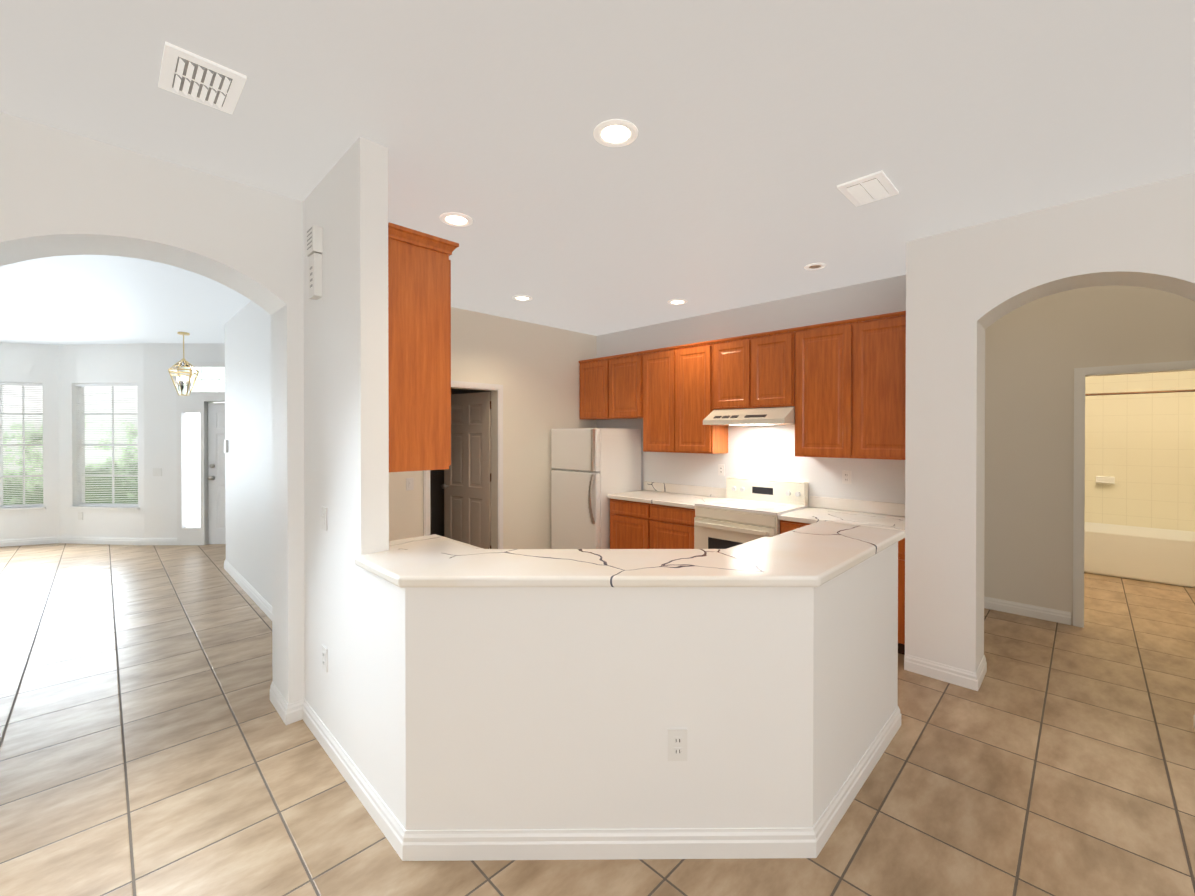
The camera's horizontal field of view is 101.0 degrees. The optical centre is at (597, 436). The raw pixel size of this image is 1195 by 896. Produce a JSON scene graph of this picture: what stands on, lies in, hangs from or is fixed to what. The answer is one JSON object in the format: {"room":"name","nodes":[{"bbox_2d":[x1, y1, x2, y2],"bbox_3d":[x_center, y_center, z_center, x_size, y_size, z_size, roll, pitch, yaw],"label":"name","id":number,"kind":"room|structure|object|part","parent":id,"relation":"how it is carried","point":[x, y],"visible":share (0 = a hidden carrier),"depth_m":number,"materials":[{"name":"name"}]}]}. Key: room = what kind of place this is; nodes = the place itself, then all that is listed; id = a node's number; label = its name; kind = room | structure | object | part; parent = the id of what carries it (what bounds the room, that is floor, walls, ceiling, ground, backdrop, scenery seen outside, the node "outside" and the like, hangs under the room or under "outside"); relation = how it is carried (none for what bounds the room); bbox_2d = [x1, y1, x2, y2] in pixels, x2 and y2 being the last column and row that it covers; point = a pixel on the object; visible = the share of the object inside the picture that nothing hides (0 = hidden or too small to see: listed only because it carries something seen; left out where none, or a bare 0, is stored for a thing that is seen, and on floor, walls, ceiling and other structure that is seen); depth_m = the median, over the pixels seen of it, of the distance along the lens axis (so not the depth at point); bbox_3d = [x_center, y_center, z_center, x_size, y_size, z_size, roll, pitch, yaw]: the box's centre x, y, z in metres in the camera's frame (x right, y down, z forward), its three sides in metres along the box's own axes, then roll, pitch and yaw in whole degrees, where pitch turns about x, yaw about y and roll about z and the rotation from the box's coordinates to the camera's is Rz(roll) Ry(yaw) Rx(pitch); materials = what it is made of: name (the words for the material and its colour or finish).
{"room":"kitchen","nodes":[
{"label":"kitchen","id":0,"kind":"room"},
{"bbox_2d":[0,342,58,538],"bbox_3d":[-8.582,0.107,6.884,1.662,2.860,0.160,0,0,-22],"label":"wall","id":1,"kind":"structure","parent":0,"point":[27,363],"depth_m":7.06,"materials":[{"name":"white paint"}]},
{"bbox_2d":[0,386,45,510],"bbox_3d":[-8.198,0.133,7.006,0.580,1.800,0.160,0,0,-22],"label":"window","id":2,"kind":"structure","parent":1,"relation":"in","point":[20,508],"depth_m":6.99,"materials":[{"name":"white"}]},
{"bbox_2d":[0,382,42,507],"bbox_3d":[-8.196,0.119,7.001,0.500,1.768,0.050,0,0,-22],"label":"window blind","id":3,"kind":"object","parent":2,"relation":"attached to","point":[6,385],"visible":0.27,"depth_m":7.00,"materials":[{"name":"white plastic"}]},
{"bbox_2d":[0,536,176,546],"bbox_3d":[-8.395,1.490,6.163,2.303,0.102,4.620,0,0,45],"label":"baseboard","id":4,"kind":"structure","parent":1,"relation":"attached to","point":[84,540],"depth_m":7.02,"materials":[{"name":"white"}]},
{"bbox_2d":[58,343,143,537],"bbox_3d":[-7.098,0.106,7.131,1.358,2.860,0.160,0,0,6],"label":"wall","id":5,"kind":"structure","parent":0,"point":[98,363],"depth_m":7.07,"materials":[{"name":"white paint"}]},
{"bbox_2d":[78,512,82,519],"bbox_3d":[-7.431,1.136,7.085,0.072,0.116,0.008,0,0,6],"label":"outlet","id":6,"kind":"object","parent":5,"relation":"attached to","point":[80,515],"visible":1,"depth_m":7.08,"materials":[{"name":"white plastic"}]},
{"bbox_2d":[68,387,139,509],"bbox_3d":[-7.038,0.132,7.096,1.102,1.800,0.160,0,0,6],"label":"window","id":7,"kind":"structure","parent":5,"relation":"in","point":[102,507],"depth_m":7.15,"materials":[{"name":"white plastic"}]},
{"bbox_2d":[74,383,137,506],"bbox_3d":[-7.039,0.118,7.091,1.022,1.768,0.050,0,0,6],"label":"window blind","id":8,"kind":"object","parent":7,"relation":"attached to","point":[100,386],"visible":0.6,"depth_m":7.09,"materials":[{"name":"white plastic"}]},
{"bbox_2d":[0,112,304,703],"bbox_3d":[-3.268,0.138,1.333,0.350,2.860,5.000,0,0,45],"label":"wall","id":9,"kind":"structure","parent":0,"point":[63,193],"depth_m":2.44,"materials":[{"name":"white paint"}]},
{"bbox_2d":[143,343,224,544],"bbox_3d":[-5.231,0.106,7.080,2.400,2.860,0.160,0,0,-1],"label":"wall","id":10,"kind":"structure","parent":0,"point":[160,492],"depth_m":6.99,"materials":[{"name":"white paint"}]},
{"bbox_2d":[153,468,161,475],"bbox_3d":[-6.237,0.499,6.985,0.120,0.116,0.008,0,0,-1],"label":"light switch","id":11,"kind":"object","parent":10,"relation":"attached to","point":[157,471],"visible":1,"depth_m":6.98,"materials":[{"name":"white plastic"}]},
{"bbox_2d":[185,413,200,526],"bbox_3d":[-5.755,0.476,7.050,0.266,1.640,0.010,0,0,-1],"label":"window","id":12,"kind":"structure","parent":10,"relation":"in","point":[192,471],"depth_m":7.04,"materials":[{"name":"white glass"}]},
{"bbox_2d":[176,362,224,544],"bbox_3d":[-5.275,0.237,7.021,1.366,2.600,0.078,0,0,-1],"label":"door frame","id":13,"kind":"structure","parent":10,"relation":"attached to","point":[193,402],"depth_m":6.98,"materials":[{"name":"white"}]},
{"bbox_2d":[191,367,224,391],"bbox_3d":[-5.276,-0.814,7.059,1.226,0.360,0.070,0,0,-1],"label":"window","id":14,"kind":"structure","parent":10,"relation":"in","point":[210,379],"depth_m":7.02,"materials":[{"name":"white glass"}]},
{"bbox_2d":[208,403,225,543],"bbox_3d":[-5.123,0.526,7.070,0.662,2.020,0.688,0,0,45],"label":"front door","id":15,"kind":"structure","parent":10,"relation":"in","point":[216,480],"depth_m":7.05,"materials":[{"name":"white paint"}]},
{"bbox_3d":[-5.498,0.502,7.018,0.085,0.228,0.085,0,0,45],"label":"knob","id":16,"kind":"part","parent":15,"relation":"part of","materials":[{"name":"silver metal"}]},
{"bbox_2d":[225,301,271,605],"bbox_3d":[-2.996,0.120,4.502,3.730,2.860,0.120,0,0,45],"label":"wall","id":17,"kind":"structure","parent":0,"point":[248,463],"depth_m":4.82,"materials":[{"name":"white paint"}]},
{"bbox_2d":[224,440,227,452],"bbox_3d":[-4.266,0.109,5.661,0.100,0.142,0.024,0,0,45],"label":"thermostat","id":18,"kind":"object","parent":17,"relation":"attached to","point":[225,446],"visible":0.98,"depth_m":5.62,"materials":[{"name":"white plastic"}]},
{"bbox_2d":[303,137,388,772],"bbox_3d":[-1.285,0.132,2.478,0.850,2.860,0.120,0,0,45],"label":"wall","id":19,"kind":"structure","parent":0,"point":[346,415],"depth_m":2.27,"materials":[{"name":"white paint"}]},
{"bbox_2d":[306,225,322,299],"bbox_3d":[-1.442,-0.883,2.511,0.110,0.346,0.046,0,0,45],"label":"door chime","id":20,"kind":"object","parent":19,"relation":"attached to","point":[314,234],"visible":1,"depth_m":2.48,"materials":[{"name":"white plastic"}]},
{"bbox_2d":[322,506,326,530],"bbox_3d":[-1.377,0.411,2.476,0.072,0.115,0.014,0,0,45],"label":"light switch","id":21,"kind":"object","parent":19,"relation":"attached to","point":[324,518],"visible":1,"depth_m":2.47,"materials":[{"name":"white plastic"}]},
{"bbox_2d":[322,645,327,672],"bbox_3d":[-1.375,1.117,2.482,0.072,0.115,0.009,0,0,45],"label":"outlet","id":22,"kind":"object","parent":19,"relation":"attached to","point":[324,658],"visible":1,"depth_m":2.47,"materials":[{"name":"white plastic"}]},
{"bbox_2d":[388,222,458,471],"bbox_3d":[-1.122,-0.402,2.646,0.872,1.126,0.346,0,0,45],"label":"upper cabinet","id":23,"kind":"object","parent":19,"relation":"attached to","point":[419,316],"visible":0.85,"depth_m":2.35,"materials":[{"name":"brown wood"}]},
{"bbox_2d":[430,388,490,536],"bbox_3d":[-2.501,0.109,6.597,0.120,2.860,3.550,0,0,45],"label":"wall","id":24,"kind":"structure","parent":0,"point":[436,504],"depth_m":6.81,"materials":[{"name":"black paint"}]},
{"bbox_2d":[389,307,595,548],"bbox_3d":[-1.224,0.116,5.328,0.120,2.860,3.550,0,0,45],"label":"wall","id":25,"kind":"structure","parent":0,"point":[533,369],"depth_m":5.58,"materials":[{"name":"white paint"}]},
{"bbox_2d":[406,478,413,489],"bbox_3d":[-1.778,0.450,4.676,0.014,0.115,0.072,0,0,45],"label":"light switch","id":26,"kind":"object","parent":25,"relation":"attached to","point":[409,483],"visible":1,"depth_m":4.67,"materials":[{"name":"white plastic"}]},
{"bbox_2d":[423,381,502,548],"bbox_3d":[-1.360,0.490,5.093,0.021,2.115,0.910,0,0,45],"label":"door frame","id":27,"kind":"structure","parent":25,"relation":"attached to","point":[426,473],"depth_m":5.37,"materials":[{"name":"white"}]},
{"bbox_2d":[441,392,490,548],"bbox_3d":[-1.531,0.518,5.673,0.769,2.035,0.236,0,0,45],"label":"pantry door","id":28,"kind":"structure","parent":25,"relation":"in","point":[466,486],"depth_m":5.65,"materials":[{"name":"beige paint"}]},
{"bbox_2d":[0,543,1194,895],"bbox_3d":[-1.204,1.579,4.704,17.000,0.060,12.920,0,0,45],"label":"floor","id":29,"kind":"structure","parent":0,"point":[152,743],"depth_m":2.30,"materials":[{"name":"tile"}]},
{"bbox_2d":[551,428,640,548],"bbox_3d":[-0.041,0.723,5.848,0.760,1.640,0.851,0,0,45],"label":"refrigerator","id":30,"kind":"object","parent":29,"relation":"on","point":[594,467],"visible":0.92,"depth_m":5.56,"materials":[{"name":"white metal"}]},
{"bbox_3d":[-0.262,0.695,5.626,0.760,1.578,0.068,0,0,45],"label":"door","id":31,"kind":"part","parent":30,"relation":"part of","materials":[{"name":"white metal"}]},
{"bbox_3d":[-0.064,0.431,5.324,0.033,1.030,0.078,0,0,45],"label":"handle","id":32,"kind":"part","parent":30,"relation":"part of","materials":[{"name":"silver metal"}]},
{"bbox_2d":[610,499,645,548],"bbox_3d":[0.546,1.111,5.463,0.569,0.868,0.628,0,0,45],"label":"base cabinet","id":33,"kind":"object","parent":29,"relation":"on","point":[637,525],"depth_m":5.25,"materials":[{"name":"brown wood"}]},
{"bbox_2d":[607,490,904,530],"bbox_3d":[1.354,0.660,4.641,2.881,0.040,0.653,0,0,45],"label":"countertop","id":34,"kind":"structure","parent":33,"relation":"on","point":[810,515],"depth_m":4.13,"materials":[{"name":"white stone"}]},
{"bbox_2d":[361,542,897,829],"bbox_3d":[0.299,1.057,2.404,1.510,1.010,2.240,0,0,45],"label":"wall","id":35,"kind":"structure","parent":29,"relation":"on","point":[496,708],"depth_m":1.84,"materials":[{"name":"white paint"}]},
{"bbox_2d":[224,560,900,860],"bbox_3d":[-1.478,1.502,4.115,6.470,0.102,2.350,0,0,45],"label":"baseboard","id":36,"kind":"structure","parent":35,"relation":"attached to","point":[585,844],"depth_m":1.83,"materials":[{"name":"white wood"}]},
{"bbox_2d":[355,521,904,586],"bbox_3d":[0.311,0.529,2.390,1.538,0.042,2.300,0,0,45],"label":"countertop","id":37,"kind":"structure","parent":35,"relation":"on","point":[818,554],"depth_m":1.99,"materials":[{"name":"white stone"}]},
{"bbox_2d":[668,729,686,760],"bbox_3d":[0.299,1.148,1.835,0.072,0.116,0.009,0,0,0],"label":"outlet","id":38,"kind":"object","parent":35,"relation":"attached to","point":[677,744],"visible":1,"depth_m":1.83,"materials":[{"name":"white plastic"}]},
{"bbox_2d":[646,503,694,548],"bbox_3d":[0.950,1.113,5.062,0.569,0.868,0.628,0,0,45],"label":"base cabinet","id":39,"kind":"object","parent":29,"relation":"on","point":[667,527],"depth_m":4.86,"materials":[{"name":"brown wood"}]},
{"bbox_2d":[694,477,808,548],"bbox_3d":[1.396,0.983,4.537,0.796,1.135,0.733,0,0,45],"label":"range","id":40,"kind":"object","parent":29,"relation":"on","point":[745,510],"visible":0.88,"depth_m":4.47,"materials":[{"name":"beige metal"}]},
{"bbox_3d":[1.155,0.797,4.294,0.690,0.040,0.050,0,0,45],"label":"handle","id":41,"kind":"part","parent":40,"relation":"part of","materials":[{"name":"beige"}]},
{"bbox_2d":[780,520,809,533],"bbox_3d":[1.887,1.118,4.131,0.468,0.868,0.628,0,0,45],"label":"base cabinet","id":42,"kind":"object","parent":29,"relation":"on","point":[785,526],"depth_m":4.02,"materials":[{"name":"brown wood"}]},
{"bbox_2d":[898,538,904,654],"bbox_3d":[2.219,1.120,3.802,0.468,0.868,0.628,0,0,45],"label":"base cabinet","id":43,"kind":"object","parent":29,"relation":"on","point":[901,544],"depth_m":3.45,"materials":[{"name":"brown wood"}]},
{"bbox_2d":[1084,522,1194,587],"bbox_3d":[6.128,1.304,5.535,2.120,0.482,0.795,0,0,45],"label":"bathtub","id":44,"kind":"object","parent":29,"relation":"on","point":[1158,555],"visible":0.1,"depth_m":5.34,"materials":[{"name":"white ceramic"}]},
{"bbox_3d":[0.005,1.126,2.784,2.217,0.868,2.117,0,0,45],"label":"base cabinet","id":45,"kind":"object","parent":29,"relation":"on","visible":0},
{"bbox_2d":[389,534,769,549],"bbox_3d":[0.005,0.670,2.788,2.227,0.040,2.127,0,0,45],"label":"countertop","id":46,"kind":"structure","parent":45,"relation":"on","point":[411,542],"depth_m":3.05,"materials":[{"name":"white stone"}]},
{"bbox_2d":[0,0,1194,344],"bbox_3d":[-1.204,-1.341,4.687,17.000,0.060,12.920,0,0,45],"label":"ceiling","id":47,"kind":"structure","parent":0,"point":[766,128],"depth_m":2.05,"materials":[{"name":"grey paint"}]},
{"bbox_2d":[168,332,198,395],"bbox_3d":[-5.241,-0.922,6.244,0.261,0.793,0.302,0,0,45],"label":"lantern pendant light","id":48,"kind":"object","parent":47,"relation":"hanging from","point":[183,373],"visible":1,"depth_m":6.19,"materials":[{"name":"gold metal"}]},
{"bbox_3d":[-5.241,-0.744,6.245,0.251,0.430,0.290,0,0,45],"label":"glass","id":49,"kind":"part","parent":48,"relation":"part of","materials":[{"name":"white"}]},
{"bbox_2d":[158,41,246,113],"bbox_3d":[-1.434,-1.281,1.788,0.280,0.025,0.220,0,0,45],"label":"ceiling vent","id":50,"kind":"object","parent":47,"relation":"in","point":[192,76],"visible":1,"depth_m":1.76,"materials":[{"name":"grey metal"}]},
{"bbox_2d":[440,212,472,226],"bbox_3d":[-0.844,-1.296,2.949,0.190,0.009,0.190,0,0,45],"label":"recessed light","id":51,"kind":"object","parent":47,"relation":"in","point":[456,219],"visible":1,"depth_m":2.94,"materials":[{"name":"white"}]},
{"bbox_2d":[512,295,531,300],"bbox_3d":[-0.709,-1.305,4.647,0.190,0.009,0.190,0,0,45],"label":"recessed light","id":52,"kind":"object","parent":47,"relation":"in","point":[521,297],"visible":0.98,"depth_m":4.64,"materials":[{"name":"white"}]},
{"bbox_2d":[594,119,637,146],"bbox_3d":[0.078,-1.291,2.104,0.190,0.009,0.190,0,0,45],"label":"recessed light","id":53,"kind":"object","parent":47,"relation":"in","point":[615,133],"visible":1,"depth_m":2.09,"materials":[{"name":"white"}]},
{"bbox_2d":[668,299,686,304],"bbox_3d":[0.776,-1.306,4.779,0.190,0.009,0.190,0,0,45],"label":"recessed light","id":54,"kind":"object","parent":47,"relation":"in","point":[677,301],"visible":1,"depth_m":4.76,"materials":[{"name":"white"}]},
{"bbox_2d":[804,263,825,269],"bbox_3d":[1.663,-1.301,3.771,0.150,0.009,0.150,0,0,45],"label":"recessed light","id":55,"kind":"object","parent":47,"relation":"in","point":[814,266],"visible":1,"depth_m":3.76,"materials":[{"name":"white"}]},
{"bbox_2d":[837,170,898,206],"bbox_3d":[1.416,-1.286,2.579,0.210,0.025,0.300,0,0,45],"label":"ceiling vent","id":56,"kind":"object","parent":47,"relation":"in","point":[875,186],"visible":1,"depth_m":2.55,"materials":[{"name":"grey metal"}]},
{"bbox_2d":[596,275,905,516],"bbox_3d":[1.340,0.117,5.199,3.700,2.860,0.120,0,0,45],"label":"wall","id":57,"kind":"structure","parent":0,"point":[761,451],"depth_m":4.77,"materials":[{"name":"white paint"}]},
{"bbox_2d":[578,357,605,419],"bbox_3d":[0.051,-0.399,6.163,0.532,1.120,0.320,0,0,45],"label":"upper cabinet","id":58,"kind":"object","parent":57,"relation":"attached to","point":[592,371],"depth_m":6.05,"materials":[{"name":"brown wood"}]},
{"bbox_2d":[606,352,637,419],"bbox_3d":[0.424,-0.397,5.793,0.518,1.120,0.320,0,0,45],"label":"upper cabinet","id":59,"kind":"object","parent":57,"relation":"attached to","point":[622,370],"depth_m":5.71,"materials":[{"name":"brown wood"}]},
{"bbox_2d":[638,346,673,452],"bbox_3d":[0.766,-0.395,5.454,0.446,1.120,0.320,0,0,45],"label":"upper cabinet","id":60,"kind":"object","parent":57,"relation":"attached to","point":[655,366],"depth_m":5.35,"materials":[{"name":"brown wood"}]},
{"bbox_2d":[674,341,709,453],"bbox_3d":[1.082,-0.393,5.139,0.446,1.120,0.320,0,0,45],"label":"upper cabinet","id":61,"kind":"object","parent":57,"relation":"attached to","point":[691,361],"depth_m":5.04,"materials":[{"name":"brown wood"}]},
{"bbox_2d":[718,464,723,475],"bbox_3d":[1.293,0.347,5.153,0.072,0.115,0.009,0,0,45],"label":"electrical outlet","id":62,"kind":"object","parent":57,"relation":"attached to","point":[721,469],"visible":1,"depth_m":5.15,"materials":[{"name":"white plastic"}]},
{"bbox_2d":[710,335,745,453],"bbox_3d":[1.386,-0.391,4.838,0.409,1.120,0.320,0,0,45],"label":"upper cabinet","id":63,"kind":"object","parent":57,"relation":"attached to","point":[727,359],"depth_m":4.77,"materials":[{"name":"brown wood"}]},
{"bbox_2d":[703,407,794,424],"bbox_3d":[1.470,-0.189,4.634,0.806,0.156,0.488,0,0,45],"label":"range hood","id":64,"kind":"object","parent":57,"relation":"attached to","point":[769,416],"visible":0.81,"depth_m":4.46,"materials":[{"name":"beige metal"}]},
{"bbox_2d":[736,424,772,424],"bbox_3d":[1.433,-0.113,4.596,0.320,0.003,0.240,0,0,45],"label":"lamp","id":65,"kind":"object","parent":64,"relation":"attached to","point":[736,424],"depth_m":4.48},
{"bbox_2d":[746,329,789,407],"bbox_3d":[1.676,-0.390,4.550,0.409,1.120,0.320,0,0,45],"label":"upper cabinet","id":66,"kind":"object","parent":57,"relation":"attached to","point":[768,355],"depth_m":4.46,"materials":[{"name":"brown wood"}]},
{"bbox_2d":[644,481,904,515],"bbox_3d":[1.577,0.586,4.865,2.881,0.100,0.020,0,0,45],"label":"backsplash","id":67,"kind":"structure","parent":57,"relation":"attached to","point":[888,508],"depth_m":4.39,"materials":[{"name":"white stone"}]},
{"bbox_2d":[790,319,849,457],"bbox_3d":[1.989,-0.388,4.238,0.475,1.120,0.320,0,0,45],"label":"upper cabinet","id":68,"kind":"object","parent":57,"relation":"attached to","point":[839,387],"depth_m":4.13,"materials":[{"name":"brown wood"}]},
{"bbox_2d":[842,470,850,483],"bbox_3d":[2.166,0.352,4.286,0.072,0.115,0.009,0,0,45],"label":"electrical outlet","id":69,"kind":"object","parent":57,"relation":"attached to","point":[846,477],"visible":1,"depth_m":4.29,"materials":[{"name":"white plastic"}]},
{"bbox_2d":[850,311,905,459],"bbox_3d":[2.331,-0.386,3.899,0.489,1.120,0.320,0,0,45],"label":"upper cabinet","id":70,"kind":"object","parent":57,"relation":"attached to","point":[877,347],"depth_m":3.83,"materials":[{"name":"brown wood"}]},
{"bbox_2d":[905,173,1194,672],"bbox_3d":[4.029,0.137,1.591,5.200,2.860,0.350,0,0,45],"label":"wall","id":71,"kind":"structure","parent":0,"point":[966,287],"depth_m":3.08,"materials":[{"name":"white paint"}]},
{"bbox_2d":[904,654,986,690],"bbox_3d":[2.319,1.506,3.287,0.395,0.102,0.365,0,0,45],"label":"baseboard","id":72,"kind":"structure","parent":71,"relation":"attached to","point":[949,674],"depth_m":3.15,"materials":[{"name":"white wood"}]},
{"bbox_2d":[984,286,1194,624],"bbox_3d":[5.298,0.130,2.776,5.070,2.860,0.120,0,0,45],"label":"wall","id":73,"kind":"structure","parent":0,"point":[1037,351],"depth_m":4.18,"materials":[{"name":"beige paint"}]},
{"bbox_2d":[1073,360,1194,627],"bbox_3d":[4.237,0.497,3.732,0.910,2.115,0.021,0,0,45],"label":"door frame","id":74,"kind":"structure","parent":73,"relation":"attached to","point":[1080,374],"depth_m":4.01,"materials":[{"name":"white"}]},
{"bbox_2d":[1085,371,1194,531],"bbox_3d":[6.454,0.113,5.856,2.370,2.860,0.120,0,0,45],"label":"wall","id":75,"kind":"structure","parent":0,"point":[1140,448],"depth_m":5.81,"materials":[{"name":"tile"}]},
{"bbox_2d":[1096,476,1114,483],"bbox_3d":[6.176,0.525,5.997,0.160,0.086,0.074,0,0,45],"label":"soap dish","id":76,"kind":"object","parent":75,"relation":"attached to","point":[1104,479],"visible":1,"depth_m":5.99,"materials":[{"name":"white ceramic"}]},
{"bbox_3d":[4.641,0.114,5.627,0.120,2.860,3.000,0,0,45],"label":"wall","id":77,"kind":"structure","parent":0,"visible":0},
{"bbox_2d":[1085,389,1194,395],"bbox_3d":[5.862,-0.474,5.257,2.116,0.024,0.024,0,0,45],"label":"shower rod","id":78,"kind":"object","parent":77,"relation":"attached to","point":[1146,392],"visible":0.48,"depth_m":5.28,"materials":[{"name":"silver metal"}]},
{"label":"outside","id":79,"kind":"structure","parent":0,"visible":0},
{"bbox_2d":[3,386,224,504],"bbox_3d":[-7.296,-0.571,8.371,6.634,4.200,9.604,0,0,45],"label":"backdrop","id":80,"kind":"structure","parent":79,"point":[85,448],"depth_m":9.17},
{"bbox_3d":[2.924,0.123,4.076,0.130,2.860,1.620,0,0,45],"label":"wall","id":81,"kind":"structure","parent":0,"visible":0},
{"bbox_2d":[984,596,1070,624],"bbox_3d":[3.162,1.504,3.774,0.645,0.102,1.485,0,0,45],"label":"baseboard","id":82,"kind":"structure","parent":81,"relation":"attached to","point":[1048,614],"depth_m":4.25,"materials":[{"name":"white wood"}]}
]}

